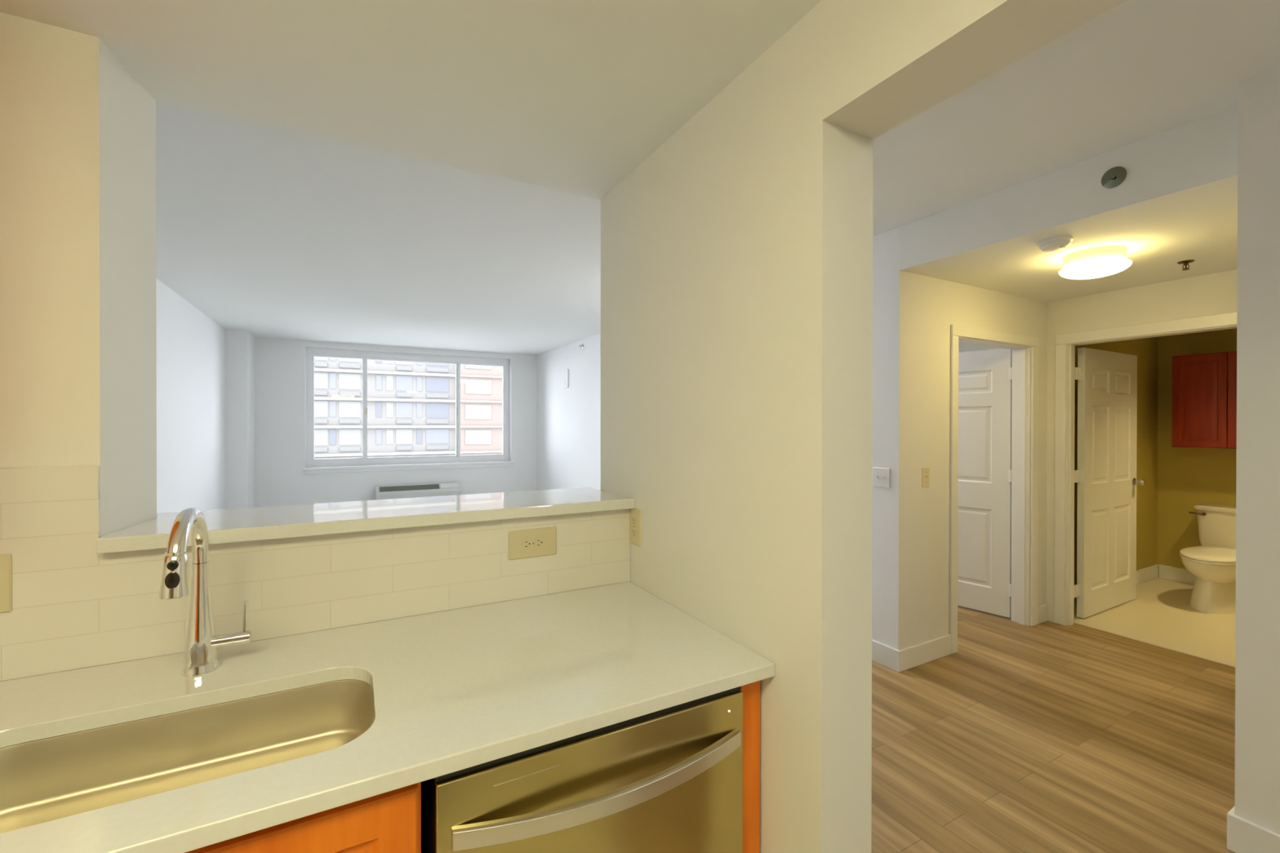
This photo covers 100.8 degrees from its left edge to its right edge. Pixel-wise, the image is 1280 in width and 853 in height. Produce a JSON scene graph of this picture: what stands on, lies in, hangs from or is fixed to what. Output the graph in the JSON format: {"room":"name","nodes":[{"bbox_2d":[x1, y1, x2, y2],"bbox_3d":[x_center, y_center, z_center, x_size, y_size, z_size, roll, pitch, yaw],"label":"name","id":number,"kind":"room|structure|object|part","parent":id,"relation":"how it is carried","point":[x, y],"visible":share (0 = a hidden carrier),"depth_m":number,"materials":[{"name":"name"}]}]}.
{"room":"kitchen","nodes":[
{"label":"kitchen","id":0,"kind":"room"},
{"bbox_2d":[0,12,156,537],"bbox_3d":[-1.863,0.290,0.958,1.443,2.309,0.242,0,0,-29],"label":"wall","id":1,"kind":"structure","parent":0,"point":[78,348],"depth_m":1.16,"materials":[{"name":"white paint"}]},
{"bbox_2d":[0,465,630,681],"bbox_3d":[-1.236,0.309,1.157,2.735,0.444,0.008,0,0,-29],"label":"backsplash","id":2,"kind":"structure","parent":1,"relation":"attached to","point":[74,606],"depth_m":1.30,"materials":[{"name":"beige tile"}]},
{"bbox_2d":[0,553,12,613],"bbox_3d":[-1.351,0.327,1.086,0.084,0.122,0.007,0,0,-29],"label":"wall outlet","id":3,"kind":"object","parent":2,"relation":"attached to","point":[6,560],"visible":1,"depth_m":1.10,"materials":[{"name":"beige plastic"}]},
{"bbox_2d":[508,526,556,559],"bbox_3d":[-0.332,0.362,1.641,0.153,0.088,0.007,0,0,-29],"label":"wall outlet","id":4,"kind":"object","parent":2,"relation":"attached to","point":[537,542],"visible":1,"depth_m":1.64,"materials":[{"name":"beige plastic"}]},
{"bbox_2d":[522,538,531,549],"bbox_3d":[-0.348,0.362,1.630,0.028,0.033,0.003,0,0,-29],"label":"receptacle","id":5,"kind":"object","parent":4,"relation":"attached to","point":[526,543],"depth_m":1.63,"materials":[{"name":"brown plastic"}]},
{"bbox_2d":[534,537,543,547],"bbox_3d":[-0.314,0.362,1.649,0.028,0.033,0.003,0,0,-29],"label":"receptacle","id":6,"kind":"object","parent":4,"relation":"attached to","point":[539,541],"depth_m":1.65,"materials":[{"name":"brown plastic"}]},
{"bbox_2d":[155,278,225,513],"bbox_3d":[-3.770,0.128,3.933,0.137,2.610,6.808,0,0,-29],"label":"wall","id":7,"kind":"structure","parent":0,"point":[190,344],"depth_m":5.01,"materials":[{"name":"white paint"}]},
{"bbox_2d":[224,328,255,508],"bbox_3d":[-5.104,0.116,6.763,0.227,2.610,0.560,0,0,-29],"label":"wall","id":8,"kind":"structure","parent":0,"point":[239,345],"depth_m":6.53,"materials":[{"name":"white paint"}]},
{"bbox_2d":[254,337,537,506],"bbox_3d":[-1.782,0.111,9.027,8.500,2.610,0.240,0,0,-29],"label":"wall","id":9,"kind":"structure","parent":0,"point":[280,364],"depth_m":7.44,"materials":[{"name":"white paint"}]},
{"bbox_2d":[302,347,514,473],"bbox_3d":[-3.414,-0.230,8.103,2.950,1.765,0.240,0,0,-29],"label":"window","id":10,"kind":"structure","parent":9,"relation":"attached to","point":[366,464],"depth_m":7.96,"materials":[{"name":"white plastic"}]},
{"bbox_3d":[-4.362,-0.267,7.661,0.673,1.520,0.030,0,0,-29],"label":"sash","id":11,"kind":"part","parent":10,"relation":"part of","materials":[{"name":"clear glass"}]},
{"bbox_3d":[-3.398,0.589,8.075,2.950,0.033,0.170,0,0,-29],"label":"sill","id":12,"kind":"part","parent":10,"relation":"part of","materials":[{"name":"white plastic"}]},
{"bbox_3d":[-3.498,-0.268,8.160,1.322,1.520,0.030,0,0,-29],"label":"sash","id":13,"kind":"part","parent":10,"relation":"part of","materials":[{"name":"clear glass"}]},
{"bbox_3d":[-2.578,-0.269,8.632,0.745,1.520,0.030,0,0,-29],"label":"sash","id":14,"kind":"part","parent":10,"relation":"part of","materials":[{"name":"clear glass"}]},
{"bbox_2d":[375,482,460,499],"bbox_3d":[-3.312,1.115,7.924,1.155,0.486,0.212,0,0,-29],"label":"air conditioner","id":15,"kind":"object","parent":9,"relation":"attached to","point":[397,491],"visible":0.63,"depth_m":7.84,"materials":[{"name":"beige metal"}]},
{"bbox_2d":[379,484,439,492],"bbox_3d":[-3.398,0.907,7.819,0.815,0.064,0.073,0,0,-29],"label":"grille","id":16,"kind":"object","parent":15,"relation":"attached to","point":[424,487],"depth_m":7.82,"materials":[{"name":"grey metal"}]},
{"bbox_3d":[-3.261,1.169,7.835,1.100,0.300,0.006,0,0,-29],"label":"panel","id":17,"kind":"part","parent":15,"relation":"part of","materials":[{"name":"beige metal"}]},
{"bbox_3d":[-2.909,0.904,8.086,0.260,0.064,0.072,0,0,-29],"label":"control lid","id":18,"kind":"part","parent":15,"relation":"part of","materials":[{"name":"white plastic"}]},
{"bbox_2d":[0,0,822,199],"bbox_3d":[-0.491,-1.009,-0.213,2.736,0.301,3.602,0,0,-29],"label":"ceiling","id":19,"kind":"structure","parent":0,"point":[571,96],"depth_m":1.26,"materials":[{"name":"white paint"}]},
{"bbox_2d":[155,0,1279,355],"bbox_3d":[0.771,-1.234,3.916,8.900,0.120,11.650,0,0,-29],"label":"ceiling","id":20,"kind":"structure","parent":0,"point":[266,231],"depth_m":2.69,"materials":[{"name":"white paint"}]},
{"bbox_2d":[536,226,899,649],"bbox_3d":[-0.036,0.123,6.053,0.167,2.610,6.657,0,0,-29],"label":"wall","id":21,"kind":"structure","parent":0,"point":[568,420],"depth_m":3.25,"materials":[{"name":"white paint"}]},
{"bbox_2d":[564,368,568,387],"bbox_3d":[-1.074,-0.696,7.713,0.023,0.265,0.160,0,0,-29],"label":"door chime","id":22,"kind":"object","parent":21,"relation":"attached to","point":[566,371],"visible":1,"depth_m":7.66,"materials":[{"name":"white plastic"}]},
{"bbox_2d":[872,466,889,488],"bbox_3d":[1.459,0.310,3.207,0.016,0.118,0.116,0,0,-29],"label":"light switch","id":23,"kind":"object","parent":21,"relation":"attached to","point":[881,476],"visible":1,"depth_m":3.21,"materials":[{"name":"white plastic"}]},
{"bbox_2d":[871,639,898,671],"bbox_3d":[-0.113,1.366,6.007,0.015,0.125,6.670,0,0,-29],"label":"baseboard","id":24,"kind":"structure","parent":21,"relation":"attached to","point":[884,655],"depth_m":3.17,"materials":[{"name":"white wood"}]},
{"bbox_2d":[600,0,1127,852],"bbox_3d":[0.980,0.145,0.108,0.153,2.610,4.452,0,0,-29],"label":"wall","id":25,"kind":"structure","parent":0,"point":[736,257],"depth_m":1.16,"materials":[{"name":"white paint"}]},
{"bbox_2d":[629,507,641,546],"bbox_3d":[-0.017,0.336,1.774,0.007,0.122,0.078,0,0,-29],"label":"wall outlet","id":26,"kind":"object","parent":25,"relation":"attached to","point":[635,514],"visible":0.96,"depth_m":1.76,"materials":[{"name":"beige plastic"}]},
{"bbox_2d":[631,516,636,525],"bbox_3d":[-0.019,0.316,1.773,0.003,0.028,0.033,0,0,-29],"label":"receptacle","id":27,"kind":"object","parent":26,"relation":"attached to","point":[633,518],"depth_m":1.77,"materials":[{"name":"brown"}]},
{"bbox_2d":[631,528,636,537],"bbox_3d":[-0.019,0.355,1.773,0.003,0.028,0.033,0,0,-29],"label":"receptacle","id":28,"kind":"object","parent":26,"relation":"attached to","point":[633,530],"depth_m":1.77,"materials":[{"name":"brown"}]},
{"bbox_2d":[897,270,1047,650],"bbox_3d":[2.243,0.134,3.571,1.706,2.610,0.120,0,0,-29],"label":"wall","id":29,"kind":"structure","parent":0,"point":[929,306],"depth_m":3.27,"materials":[{"name":"white paint"}]},
{"bbox_2d":[898,634,951,672],"bbox_3d":[1.738,1.377,3.225,0.516,0.125,0.014,0,0,-29],"label":"baseboard","id":30,"kind":"structure","parent":29,"relation":"attached to","point":[909,657],"depth_m":3.21,"materials":[{"name":"white wood"}]},
{"bbox_2d":[921,467,929,487],"bbox_3d":[1.746,0.310,3.224,0.072,0.118,0.016,0,0,-29],"label":"light switch","id":31,"kind":"object","parent":29,"relation":"attached to","point":[925,471],"visible":1,"depth_m":3.22,"materials":[{"name":"beige plastic"}]},
{"bbox_2d":[949,324,1038,653],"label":"door","id":32,"kind":"structure","parent":29,"relation":"in","point":[994,393],"depth_m":3.96,"materials":[{"name":"white wood"}]},
{"bbox_2d":[1037,603,1048,624],"bbox_3d":[2.956,1.376,3.887,0.154,0.125,0.014,0,0,-29],"label":"baseboard","id":33,"kind":"structure","parent":29,"relation":"attached to","point":[1042,610],"depth_m":3.88,"materials":[{"name":"white wood"}]},
{"bbox_2d":[958,342,1001,352],"bbox_3d":[2.718,0.119,7.662,0.100,2.610,6.460,0,0,-29],"label":"wall","id":34,"kind":"structure","parent":0,"point":[962,347],"depth_m":5.83,"materials":[{"name":"white paint"}]},
{"bbox_2d":[871,577,1235,852],"bbox_3d":[0.768,1.493,3.925,8.900,0.126,11.650,0,0,-29],"label":"floor","id":35,"kind":"structure","parent":0,"point":[1048,736],"depth_m":2.46,"materials":[{"name":"brown wood"}]},
{"bbox_2d":[1179,503,1235,613],"bbox_3d":[4.718,1.059,4.290,1.012,0.747,0.506,0,0,-29],"label":"toilet","id":36,"kind":"object","parent":35,"relation":"on","point":[1213,563],"visible":0.73,"depth_m":4.14,"materials":[{"name":"white ceramic"}]},
{"bbox_3d":[4.819,0.752,4.574,0.032,0.027,0.105,0,0,-43],"label":"flush lever","id":37,"kind":"part","parent":36,"relation":"part of","materials":[{"name":"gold metal"}]},
{"bbox_3d":[4.613,1.036,4.223,0.764,0.020,0.392,0,0,-29],"label":"seat","id":38,"kind":"part","parent":36,"relation":"part of","materials":[{"name":"white ceramic"}]},
{"bbox_3d":[4.613,1.013,4.223,0.760,0.024,0.390,0,0,-29],"label":"lid","id":39,"kind":"part","parent":36,"relation":"part of","materials":[{"name":"white ceramic"}]},
{"bbox_3d":[4.626,1.240,4.231,0.760,0.386,0.384,0,0,-29],"label":"bowl","id":40,"kind":"part","parent":36,"relation":"part of","materials":[{"name":"white ceramic"}]},
{"bbox_3d":[5.046,0.704,4.457,0.275,0.038,0.490,0,0,-29],"label":"tank lid","id":41,"kind":"part","parent":36,"relation":"part of","materials":[{"name":"white ceramic"}]},
{"bbox_3d":[5.048,0.888,4.459,0.250,0.330,0.460,0,0,-29],"label":"tank","id":42,"kind":"part","parent":36,"relation":"part of","materials":[{"name":"white ceramic"}]},
{"bbox_2d":[899,105,1238,302],"bbox_3d":[2.658,-1.042,2.931,1.826,0.252,1.394,0,0,-29],"label":"ceiling","id":43,"kind":"structure","parent":0,"point":[1176,201],"depth_m":2.52,"materials":[{"name":"white paint"}]},
{"bbox_2d":[1036,235,1073,251],"bbox_3d":[2.036,-0.891,2.596,0.140,0.049,0.140,0,0,-29],"label":"smoke detector","id":44,"kind":"object","parent":43,"relation":"attached to","point":[1054,243],"visible":1,"depth_m":2.56,"materials":[{"name":"white plastic"}]},
{"bbox_2d":[1058,245,1132,279],"bbox_3d":[2.407,-0.855,2.804,0.296,0.122,0.296,0,0,-29],"label":"ceiling light","id":45,"kind":"object","parent":43,"relation":"attached to","point":[1106,260],"visible":1,"depth_m":2.72,"materials":[{"name":"white glass"}]},
{"bbox_2d":[1101,166,1126,188],"bbox_3d":[1.979,-1.049,2.221,0.046,0.086,0.086,0,0,-29],"label":"sprinkler","id":46,"kind":"object","parent":43,"relation":"attached to","point":[1115,176],"visible":1,"depth_m":2.22,"materials":[{"name":"silver metal"}]},
{"bbox_2d":[1177,259,1195,270],"bbox_3d":[3.033,-0.893,2.939,0.070,0.046,0.070,0,0,-29],"label":"sprinkler","id":47,"kind":"object","parent":43,"relation":"attached to","point":[1185,263],"visible":1,"depth_m":2.93,"materials":[{"name":"gold metal"}]},
{"bbox_2d":[1074,337,1158,585],"bbox_3d":[4.036,0.132,4.623,2.210,2.610,0.140,0,0,-29],"label":"wall","id":48,"kind":"structure","parent":0,"point":[1146,349],"depth_m":4.88,"materials":[{"name":"yellow paint"}]},
{"bbox_2d":[1074,564,1158,605],"bbox_3d":[4.035,1.369,4.539,1.975,0.124,0.014,0,0,-29],"label":"baseboard","id":49,"kind":"structure","parent":48,"relation":"attached to","point":[1149,573],"depth_m":4.88,"materials":[{"name":"white ceramic"}]},
{"bbox_2d":[1046,269,1237,622],"bbox_3d":[3.389,0.136,3.365,0.110,2.610,1.450,0,0,-29],"label":"wall","id":50,"kind":"structure","parent":0,"point":[1216,293],"depth_m":3.55,"materials":[{"name":"white paint"}]},
{"bbox_2d":[1053,311,1236,626],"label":"door","id":51,"kind":"structure","parent":50,"relation":"in","point":[1105,475],"depth_m":3.97,"materials":[{"name":"white wood"}]},
{"bbox_3d":[4.071,0.453,4.315,0.062,0.062,0.071,0,0,-29],"label":"knob","id":52,"kind":"part","parent":51,"relation":"part of","materials":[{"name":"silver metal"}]},
{"bbox_2d":[1156,328,1236,568],"bbox_3d":[5.468,0.135,4.149,0.148,2.610,2.060,0,0,-29],"label":"wall","id":53,"kind":"structure","parent":0,"point":[1188,477],"depth_m":4.87,"materials":[{"name":"yellow paint"}]},
{"bbox_2d":[1158,564,1195,584],"bbox_3d":[5.375,1.371,4.152,0.014,0.124,1.945,0,0,-29],"label":"baseboard","id":54,"kind":"structure","parent":53,"relation":"attached to","point":[1171,573],"depth_m":4.90,"materials":[{"name":"white ceramic"}]},
{"bbox_2d":[1172,351,1236,448],"bbox_3d":[5.025,-0.220,4.479,0.310,0.805,0.685,0,0,-29],"label":"upper cabinet","id":55,"kind":"object","parent":53,"relation":"attached to","point":[1204,386],"visible":0.72,"depth_m":4.52,"materials":[{"name":"red wood"}]},
{"bbox_3d":[4.978,-0.219,4.260,0.019,0.795,0.335,0,0,-29],"label":"cabinet door","id":56,"kind":"part","parent":55,"relation":"part of","materials":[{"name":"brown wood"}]},
{"bbox_2d":[1234,66,1279,834],"bbox_3d":[3.677,0.145,0.869,2.010,2.610,3.210,0,0,-29],"label":"wall","id":57,"kind":"structure","parent":0,"point":[1257,635],"depth_m":1.76,"materials":[{"name":"white paint"}]},
{"bbox_2d":[1228,806,1234,813],"bbox_3d":[2.839,1.382,2.255,1.860,0.125,0.014,0,0,-29],"label":"baseboard","id":58,"kind":"structure","parent":57,"relation":"attached to","point":[1232,811],"depth_m":1.82,"materials":[{"name":"white wood"}]},
{"bbox_2d":[1226,812,1279,852],"bbox_3d":[2.783,1.389,0.396,0.015,0.125,3.225,0,0,-29],"label":"baseboard","id":59,"kind":"structure","parent":57,"relation":"attached to","point":[1243,836],"depth_m":1.76,"materials":[{"name":"white wood"}]},
{"bbox_3d":[-0.433,1.448,-0.315,2.735,0.006,3.350,0,0,-29],"label":"floor","id":60,"kind":"structure","parent":0,"visible":0},
{"bbox_2d":[185,782,421,852],"bbox_3d":[-0.852,1.004,0.981,0.760,0.884,0.680,0,0,-29],"label":"base cabinet","id":61,"kind":"object","parent":60,"relation":"on","point":[388,822],"visible":0.58,"depth_m":0.82,"materials":[{"name":"orange wood"}]},
{"bbox_2d":[421,686,742,852],"bbox_3d":[-0.188,1.001,1.277,0.647,0.848,0.684,0,0,-29],"label":"dishwasher","id":62,"kind":"object","parent":60,"relation":"on","point":[669,780],"visible":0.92,"depth_m":1.02,"materials":[{"name":"silver metal"}]},
{"bbox_2d":[421,778,433,852],"bbox_3d":[-0.212,1.001,1.320,0.644,0.848,0.585,0,0,-29],"label":"tub","id":63,"kind":"object","parent":62,"relation":"in","point":[427,786],"depth_m":0.98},
{"bbox_3d":[-0.064,0.588,1.048,0.647,0.008,0.029,0,0,-29],"label":"control panel","id":64,"kind":"part","parent":62,"relation":"part of","materials":[{"name":"black plastic"}]},
{"bbox_3d":[-0.036,0.688,1.004,0.605,0.038,0.062,0,0,-29],"label":"handle","id":65,"kind":"part","parent":62,"relation":"part of","materials":[{"name":"silver metal"}]},
{"bbox_2d":[740,680,759,852],"bbox_3d":[0.107,1.003,1.480,0.056,0.884,0.610,0,0,-29],"label":"filler panel","id":66,"kind":"object","parent":60,"relation":"on","point":[751,691],"visible":0.02,"depth_m":1.21,"materials":[{"name":"orange wood"}]},
{"bbox_3d":[-1.723,0.955,0.506,1.216,0.784,0.680,0,0,-29],"label":"base cabinet","id":67,"kind":"object","parent":60,"relation":"on","visible":0},
{"bbox_2d":[0,581,774,852],"bbox_3d":[-1.058,0.547,0.852,2.715,0.030,0.711,0,0,-29],"label":"countertop","id":68,"kind":"structure","parent":67,"relation":"on","point":[455,690],"depth_m":1.07,"materials":[{"name":"stone"}]},
{"bbox_2d":[0,680,374,833],"bbox_3d":[-0.810,0.622,0.901,0.661,0.118,0.362,0,0,-29],"label":"sink","id":69,"kind":"object","parent":68,"relation":"in","point":[46,780],"visible":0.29,"depth_m":1.03,"materials":[{"name":"silver metal"}]},
{"bbox_2d":[158,507,251,677],"bbox_3d":[-0.889,0.348,1.088,0.122,0.367,0.242,0,0,-29],"label":"faucet","id":70,"kind":"object","parent":68,"relation":"on","point":[201,658],"visible":1,"depth_m":1.13,"materials":[{"name":"silver metal"}]},
{"bbox_3d":[-0.913,0.230,1.071,0.029,0.131,0.213,0,0,-29],"label":"spout","id":71,"kind":"part","parent":70,"relation":"part of","materials":[{"name":"silver metal"}]},
{"bbox_3d":[-0.909,0.472,1.174,0.074,0.028,0.028,0,0,-29],"label":"handle","id":72,"kind":"part","parent":70,"relation":"part of","materials":[{"name":"silver metal"}]},
{"bbox_3d":[-0.886,0.428,1.187,0.010,0.074,0.008,0,0,-29],"label":"lever","id":73,"kind":"part","parent":70,"relation":"part of","materials":[{"name":"silver metal"}]},
{"bbox_3d":[-0.678,0.860,1.605,1.329,1.167,0.241,0,0,-29],"label":"wall","id":74,"kind":"structure","parent":0,"visible":0},
{"bbox_2d":[96,487,635,554],"bbox_3d":[-0.747,0.259,1.597,1.455,0.033,0.382,0,0,-29],"label":"bar ledge","id":75,"kind":"object","parent":74,"relation":"on","point":[268,522],"visible":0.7,"depth_m":1.50,"materials":[{"name":"stone"}]},
{"label":"outside","id":76,"kind":"structure","parent":0,"visible":0},
{"bbox_3d":[-26.452,23.313,59.105,170.000,0.200,111.050,0,0,-29],"label":"ground","id":77,"kind":"structure","parent":76,"visible":0},
{"bbox_2d":[314,356,502,458],"bbox_3d":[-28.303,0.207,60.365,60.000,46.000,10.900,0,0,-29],"label":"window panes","id":78,"kind":"structure","parent":77,"relation":"on","point":[411,406],"depth_m":56.73,"materials":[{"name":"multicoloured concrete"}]},
{"bbox_3d":[-32.001,-6.235,53.055,1.112,0.450,0.080,0,0,-29],"label":"railing panel","id":79,"kind":"part","parent":78,"relation":"part of","materials":[{"name":"grey"}]},
{"bbox_3d":[-32.004,-3.385,53.065,1.112,0.450,0.080,0,0,-29],"label":"railing panel","id":80,"kind":"part","parent":78,"relation":"part of","materials":[{"name":"grey"}]},
{"bbox_3d":[-32.006,-0.535,53.075,1.112,0.450,0.080,0,0,-29],"label":"railing panel","id":81,"kind":"part","parent":78,"relation":"part of","materials":[{"name":"grey"}]},
{"bbox_3d":[-32.008,2.315,53.086,1.112,0.450,0.080,0,0,-29],"label":"railing panel","id":82,"kind":"part","parent":78,"relation":"part of","materials":[{"name":"grey"}]},
{"bbox_3d":[-29.766,-6.237,54.271,1.858,0.450,0.080,0,0,-29],"label":"railing panel","id":83,"kind":"part","parent":78,"relation":"part of","materials":[{"name":"grey"}]},
{"bbox_3d":[-29.769,-3.388,54.282,1.858,0.450,0.080,0,0,-29],"label":"railing panel","id":84,"kind":"part","parent":78,"relation":"part of","materials":[{"name":"grey"}]},
{"bbox_3d":[-29.771,-0.537,54.292,1.858,0.450,0.080,0,0,-29],"label":"railing panel","id":85,"kind":"part","parent":78,"relation":"part of","materials":[{"name":"grey"}]},
{"bbox_3d":[-29.773,2.312,54.302,1.858,0.450,0.080,0,0,-29],"label":"railing panel","id":86,"kind":"part","parent":78,"relation":"part of","materials":[{"name":"grey"}]},
{"bbox_3d":[-25.271,-6.242,56.718,1.513,0.450,0.080,0,0,-29],"label":"railing panel","id":87,"kind":"part","parent":78,"relation":"part of","materials":[{"name":"grey"}]},
{"bbox_3d":[-25.273,-3.393,56.728,1.513,0.450,0.080,0,0,-29],"label":"railing panel","id":88,"kind":"part","parent":78,"relation":"part of","materials":[{"name":"grey"}]},
{"bbox_3d":[-25.276,-0.543,56.739,1.513,0.450,0.080,0,0,-29],"label":"railing panel","id":89,"kind":"part","parent":78,"relation":"part of","materials":[{"name":"grey"}]},
{"bbox_3d":[-25.278,2.307,56.749,1.513,0.450,0.080,0,0,-29],"label":"railing panel","id":90,"kind":"part","parent":78,"relation":"part of","materials":[{"name":"grey"}]},
{"bbox_3d":[-22.317,-6.246,58.326,2.290,0.450,0.080,0,0,-29],"label":"railing panel","id":91,"kind":"part","parent":78,"relation":"part of","materials":[{"name":"grey"}]},
{"bbox_3d":[-22.320,-3.396,58.336,2.290,0.450,0.080,0,0,-29],"label":"railing panel","id":92,"kind":"part","parent":78,"relation":"part of","materials":[{"name":"grey"}]},
{"bbox_3d":[-22.322,-0.546,58.347,2.290,0.450,0.080,0,0,-29],"label":"railing panel","id":93,"kind":"part","parent":78,"relation":"part of","materials":[{"name":"grey"}]},
{"bbox_3d":[-22.324,2.304,58.357,2.290,0.450,0.080,0,0,-29],"label":"railing panel","id":94,"kind":"part","parent":78,"relation":"part of","materials":[{"name":"grey"}]}
]}

